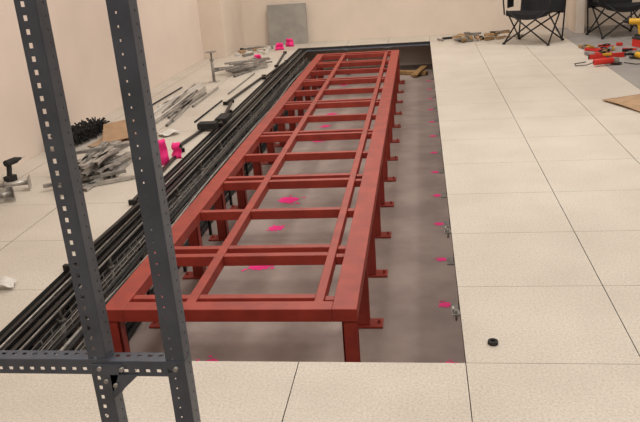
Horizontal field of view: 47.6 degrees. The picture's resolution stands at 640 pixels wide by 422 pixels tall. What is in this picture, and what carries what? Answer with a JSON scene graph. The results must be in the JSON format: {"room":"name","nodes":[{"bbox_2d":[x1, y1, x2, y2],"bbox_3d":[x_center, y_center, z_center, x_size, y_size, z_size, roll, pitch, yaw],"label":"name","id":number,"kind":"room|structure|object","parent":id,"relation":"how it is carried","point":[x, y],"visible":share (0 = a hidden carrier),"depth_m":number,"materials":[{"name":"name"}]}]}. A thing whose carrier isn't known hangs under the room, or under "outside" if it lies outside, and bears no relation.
{"room":"server room","nodes":[
{"label":"server room","id":0,"kind":"room"},
{"bbox_2d":[0,0,203,175],"bbox_3d":[-2.522,-1.333,4.535,0.120,3.430,13.920,-1,20,8],"label":"wall","id":1,"kind":"structure","parent":0,"point":[170,29],"depth_m":6.62,"materials":[{"name":"paint"}]},
{"bbox_2d":[197,0,244,57],"bbox_3d":[-1.516,-3.787,10.341,0.330,3.000,1.170,-1,20,8],"label":"column","id":2,"kind":"structure","parent":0,"point":[221,23],"depth_m":10.26,"materials":[{"name":"paint"}]},
{"bbox_2d":[25,64,471,418],"bbox_3d":[1.645,0.228,4.566,8.050,0.100,13.920,-1,20,8],"label":"floor","id":3,"kind":"structure","parent":0,"point":[415,329],"depth_m":4.42,"materials":[{"name":"grey concrete"}]},
{"bbox_2d":[0,62,300,354],"bbox_3d":[-0.943,-0.511,6.581,0.238,0.253,8.810,-1,20,8],"label":"cable tray","id":4,"kind":"object","parent":3,"relation":"on","point":[135,238],"visible":0.35,"depth_m":4.57,"materials":[{"name":"metal"}]},
{"bbox_2d":[41,58,310,354],"bbox_3d":[-0.650,-0.545,6.528,0.173,0.313,8.810,-1,20,8],"label":"cable tray","id":5,"kind":"object","parent":3,"relation":"on","point":[73,339],"visible":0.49,"depth_m":4.79,"materials":[{"name":"metal"}]},
{"bbox_2d":[125,76,316,340],"bbox_3d":[-0.681,-0.312,6.292,0.093,0.036,9.600,-1,20,8],"label":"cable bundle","id":6,"kind":"object","parent":3,"relation":"on","point":[134,327],"visible":0.19,"depth_m":5.18,"materials":[{"name":"rubber"}]},
{"bbox_2d":[106,50,404,361],"bbox_3d":[0.079,-0.687,6.594,1.245,0.430,7.435,-1,20,8],"label":"stand","id":7,"kind":"object","parent":3,"relation":"on","point":[350,305],"visible":0.92,"depth_m":4.24,"materials":[{"name":"red metal"}]},
{"bbox_2d":[196,80,457,362],"bbox_3d":[0.199,-0.505,6.693,1.797,0.001,7.193,-1,20,8],"label":"paint marks","id":8,"kind":"object","parent":3,"relation":"on","point":[284,199],"visible":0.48,"depth_m":5.11,"materials":[{"name":"pink paint"}]},
{"bbox_2d":[400,66,427,76],"bbox_3d":[1.319,-1.970,10.272,0.417,0.100,0.389,-1,20,8],"label":"timber offcuts","id":9,"kind":"object","parent":3,"relation":"on","point":[420,71],"visible":0.91,"depth_m":10.28,"materials":[{"name":"brown wood"}]},
{"bbox_2d":[46,43,466,373],"bbox_3d":[1.036,-0.731,6.564,4.950,0.397,8.530,-1,20,8],"label":"pedestal","id":10,"kind":"object","parent":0,"point":[61,320],"visible":0.11,"depth_m":6.07,"materials":[{"name":"red paint"},{"name":"zinc"},{"name":"black steel"}]},
{"bbox_2d":[0,49,306,353],"bbox_3d":[-0.770,-0.869,6.739,0.110,0.050,8.380,-1,20,8],"label":"cables","id":11,"kind":"object","parent":10,"relation":"on","point":[35,325],"visible":0.91,"depth_m":4.00,"materials":[{"name":"black rubber"}]},
{"bbox_2d":[0,24,639,421],"bbox_3d":[1.613,-0.206,4.405,8.047,0.032,13.918,-1,20,8],"label":"floor","id":12,"kind":"structure","parent":0,"point":[542,172],"depth_m":3.48,"materials":[{"name":"tile"}]},
{"bbox_2d":[0,276,15,287],"bbox_3d":[-1.500,0.342,3.438,0.100,0.037,0.090,-7,20,-8],"label":"plastic wrap","id":13,"kind":"object","parent":12,"relation":"on","point":[5,281],"visible":1,"depth_m":3.44,"materials":[{"name":"white plastic"}]},
{"bbox_2d":[3,156,24,182],"bbox_3d":[-2.169,-0.307,5.178,0.052,0.156,0.214,5,22,23],"label":"drill","id":14,"kind":"object","parent":12,"relation":"on","point":[10,177],"visible":0.97,"depth_m":5.12,"materials":[{"name":"plastic"}]},
{"bbox_2d":[0,174,31,202],"bbox_3d":[-2.130,-0.118,4.740,0.340,0.090,0.513,-1,20,8],"label":"pedestal","id":15,"kind":"object","parent":12,"relation":"on","point":[6,191],"visible":1,"depth_m":4.72,"materials":[{"name":"metal"}]},
{"bbox_2d":[50,117,109,144],"bbox_3d":[-2.014,-0.661,6.114,0.232,0.127,0.739,1,21,13],"label":"pile","id":16,"kind":"object","parent":12,"relation":"on","point":[91,129],"visible":0.73,"depth_m":6.13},
{"bbox_2d":[43,140,134,190],"bbox_3d":[-1.615,-0.377,5.270,0.632,0.136,1.188,-7,20,-6],"label":"stringer","id":17,"kind":"object","parent":12,"relation":"on","point":[102,157],"visible":0.78,"depth_m":5.11,"materials":[{"name":"metal"}]},
{"bbox_2d":[0,0,200,421],"bbox_3d":[-0.922,-0.014,1.251,1.181,2.150,0.582,-1,20,8],"label":"shelving rack","id":18,"kind":"object","parent":12,"relation":"on","point":[176,362],"visible":1,"depth_m":1.48,"materials":[{"name":"grey metal"}]},
{"bbox_2d":[87,119,135,146],"bbox_3d":[-1.664,-0.678,6.118,0.462,0.118,0.597,-1,20,8],"label":"cardboard sheet","id":19,"kind":"object","parent":12,"relation":"on","point":[114,131],"visible":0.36,"depth_m":6.08,"materials":[{"name":"brown cardboard"}]},
{"bbox_2d":[158,138,169,164],"bbox_3d":[-1.148,-0.424,5.236,0.111,0.190,0.060,-5,20,-3],"label":"paper tag","id":20,"kind":"object","parent":12,"relation":"on","point":[164,156],"visible":0.55,"depth_m":5.23,"materials":[{"name":"pink paper"}]},
{"bbox_2d":[157,128,179,135],"bbox_3d":[-1.279,-0.665,6.120,0.161,0.037,0.140,-19,25,-34],"label":"plastic wrap","id":21,"kind":"object","parent":12,"relation":"on","point":[170,131],"visible":0.99,"depth_m":6.10,"materials":[{"name":"white plastic"}]},
{"bbox_2d":[62,51,288,270],"bbox_3d":[-0.856,-0.992,6.882,0.254,0.067,7.150,-1,20,8],"label":"stringer","id":22,"kind":"object","parent":12,"relation":"on","point":[223,117],"visible":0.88,"depth_m":6.10,"materials":[{"name":"black metal"}]},
{"bbox_2d":[171,142,181,158],"bbox_3d":[-1.075,-0.448,5.389,0.100,0.120,0.060,8,23,29],"label":"paper tag","id":23,"kind":"object","parent":12,"relation":"on","point":[177,151],"visible":0.91,"depth_m":5.38,"materials":[{"name":"pink paper"}]},
{"bbox_2d":[154,83,218,125],"bbox_3d":[-1.408,-1.078,7.295,0.398,0.022,2.157,-1,20,8],"label":"stringer","id":24,"kind":"object","parent":12,"relation":"on","point":[184,104],"visible":0.91,"depth_m":7.30,"materials":[{"name":"metal"}]},
{"bbox_2d":[153,73,254,122],"bbox_3d":[-1.306,-1.221,7.671,0.749,0.018,2.462,-1,20,8],"label":"rods","id":25,"kind":"object","parent":12,"relation":"on","point":[219,102],"visible":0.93,"depth_m":7.62,"materials":[{"name":"metal"}]},
{"bbox_2d":[205,51,220,82],"bbox_3d":[-1.240,-1.663,8.377,0.120,0.348,0.120,-1,20,8],"label":"pedestal","id":26,"kind":"object","parent":12,"relation":"on","point":[210,52],"depth_m":8.37,"materials":[{"name":"metal"}]},
{"bbox_2d":[214,57,271,76],"bbox_3d":[-0.899,-1.834,9.103,0.498,0.110,1.078,7,23,29],"label":"stringer","id":27,"kind":"object","parent":12,"relation":"on","point":[238,66],"visible":0.98,"depth_m":8.96,"materials":[{"name":"metal"}]},
{"bbox_2d":[234,46,274,56],"bbox_3d":[-0.940,-2.320,10.534,0.595,0.030,0.811,-1,20,8],"label":"debris","id":28,"kind":"object","parent":12,"relation":"on","point":[249,51],"visible":1,"depth_m":10.55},
{"bbox_2d":[275,43,283,50],"bbox_3d":[-0.595,-2.401,10.599,0.140,0.100,0.061,-9,21,-13],"label":"paper tag","id":29,"kind":"object","parent":12,"relation":"on","point":[279,46],"visible":1,"depth_m":10.60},
{"bbox_2d":[267,3,307,45],"bbox_3d":[-0.497,-2.843,11.063,0.600,0.598,0.107,-1,20,8],"label":"floor panel","id":30,"kind":"object","parent":12,"relation":"on","point":[289,21],"visible":0.95,"depth_m":11.05,"materials":[{"name":"grey concrete"}]},
{"bbox_2d":[286,38,293,46],"bbox_3d":[-0.458,-2.519,10.860,0.140,0.120,0.060,3,21,19],"label":"paper tag","id":31,"kind":"object","parent":12,"relation":"on","point":[289,42],"visible":1,"depth_m":10.85,"materials":[{"name":"pink paper"}]},
{"bbox_2d":[444,226,459,320],"bbox_3d":[0.620,0.270,3.421,0.036,0.060,0.930,-1,20,8],"label":"clips","id":32,"kind":"object","parent":12,"relation":"attached to","point":[455,312],"visible":0.91,"depth_m":3.01,"materials":[{"name":"metal"}]},
{"bbox_2d":[437,29,523,41],"bbox_3d":[2.247,-2.473,10.215,1.153,0.104,0.624,-5,20,-2],"label":"debris","id":33,"kind":"object","parent":12,"relation":"on","point":[460,37],"visible":0.98,"depth_m":10.07,"materials":[{"name":"wood"}]},
{"bbox_2d":[488,338,497,345],"bbox_3d":[0.637,0.483,2.675,0.038,0.014,0.038,-1,20,8],"label":"tape roll","id":34,"kind":"object","parent":12,"relation":"on","point":[492,341],"visible":1,"depth_m":2.67,"materials":[{"name":"plastic"}]},
{"bbox_2d":[502,0,565,45],"bbox_3d":[2.814,-2.671,9.445,0.720,0.921,0.665,12,26,37],"label":"chair","id":35,"kind":"object","parent":12,"relation":"on","point":[530,9],"visible":1,"depth_m":9.53,"materials":[{"name":"metal"}]},
{"bbox_2d":[574,56,621,65],"bbox_3d":[2.961,-1.599,7.731,0.479,0.076,0.276,4,22,22],"label":"grinder","id":36,"kind":"object","parent":12,"relation":"on","point":[608,60],"visible":1,"depth_m":7.64,"materials":[{"name":"red plastic"}]},
{"bbox_2d":[588,52,625,58],"bbox_3d":[3.192,-1.728,8.078,0.410,0.052,0.028,-4,20,0],"label":"spirit level","id":37,"kind":"object","parent":12,"relation":"on","point":[619,54],"visible":0.94,"depth_m":8.07,"materials":[{"name":"red plastic"}]},
{"bbox_2d":[578,42,639,55],"bbox_3d":[3.369,-1.901,8.526,0.599,0.030,0.744,-1,20,8],"label":"tools","id":38,"kind":"object","parent":12,"relation":"on","point":[603,48],"visible":0.9,"depth_m":8.51,"materials":[{"name":"red plastic"}]},
{"bbox_2d":[585,0,639,38],"bbox_3d":[3.900,-2.785,9.533,0.720,0.921,0.665,-5,20,-3],"label":"chair","id":39,"kind":"object","parent":12,"relation":"on","point":[618,6],"visible":0.94,"depth_m":9.66,"materials":[{"name":"metal"}]},
{"bbox_2d":[602,94,639,111],"bbox_3d":[2.756,-0.913,5.966,0.620,0.035,0.550,-8,21,-11],"label":"cardboard sheet","id":40,"kind":"object","parent":12,"relation":"on","point":[632,101],"visible":1,"depth_m":6.02,"materials":[{"name":"brown cardboard"}]},
{"bbox_2d":[617,18,639,36],"bbox_3d":[3.918,-2.289,9.133,0.366,0.268,0.090,12,26,37],"label":"drill","id":41,"kind":"object","parent":12,"relation":"on","point":[632,21],"visible":0.94,"depth_m":9.07,"materials":[{"name":"yellow plastic"}]},
{"bbox_2d":[624,51,639,63],"bbox_3d":[3.401,-1.649,7.774,0.276,0.076,0.479,4,22,21],"label":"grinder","id":42,"kind":"object","parent":12,"relation":"on","point":[635,54],"visible":1,"depth_m":7.89,"materials":[{"name":"yellow plastic"}]},
{"bbox_2d":[632,36,639,47],"bbox_3d":[3.900,-2.034,8.617,0.310,0.150,0.217,-7,20,-8],"label":"box","id":43,"kind":"object","parent":12,"relation":"on","point":[635,40],"visible":1,"depth_m":8.62,"materials":[{"name":"red plastic"}]},
{"bbox_2d":[240,0,639,69],"bbox_3d":[2.400,-3.898,10.465,8.290,3.430,0.120,-1,20,8],"label":"wall","id":44,"kind":"structure","parent":0,"point":[327,20],"depth_m":10.97,"materials":[{"name":"paint"}]},
{"bbox_2d":[566,0,585,33],"bbox_3d":[3.526,-3.981,9.840,0.120,3.000,0.700,-1,20,8],"label":"column","id":45,"kind":"structure","parent":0,"point":[575,9],"depth_m":10.02,"materials":[{"name":"paint"}]}
]}

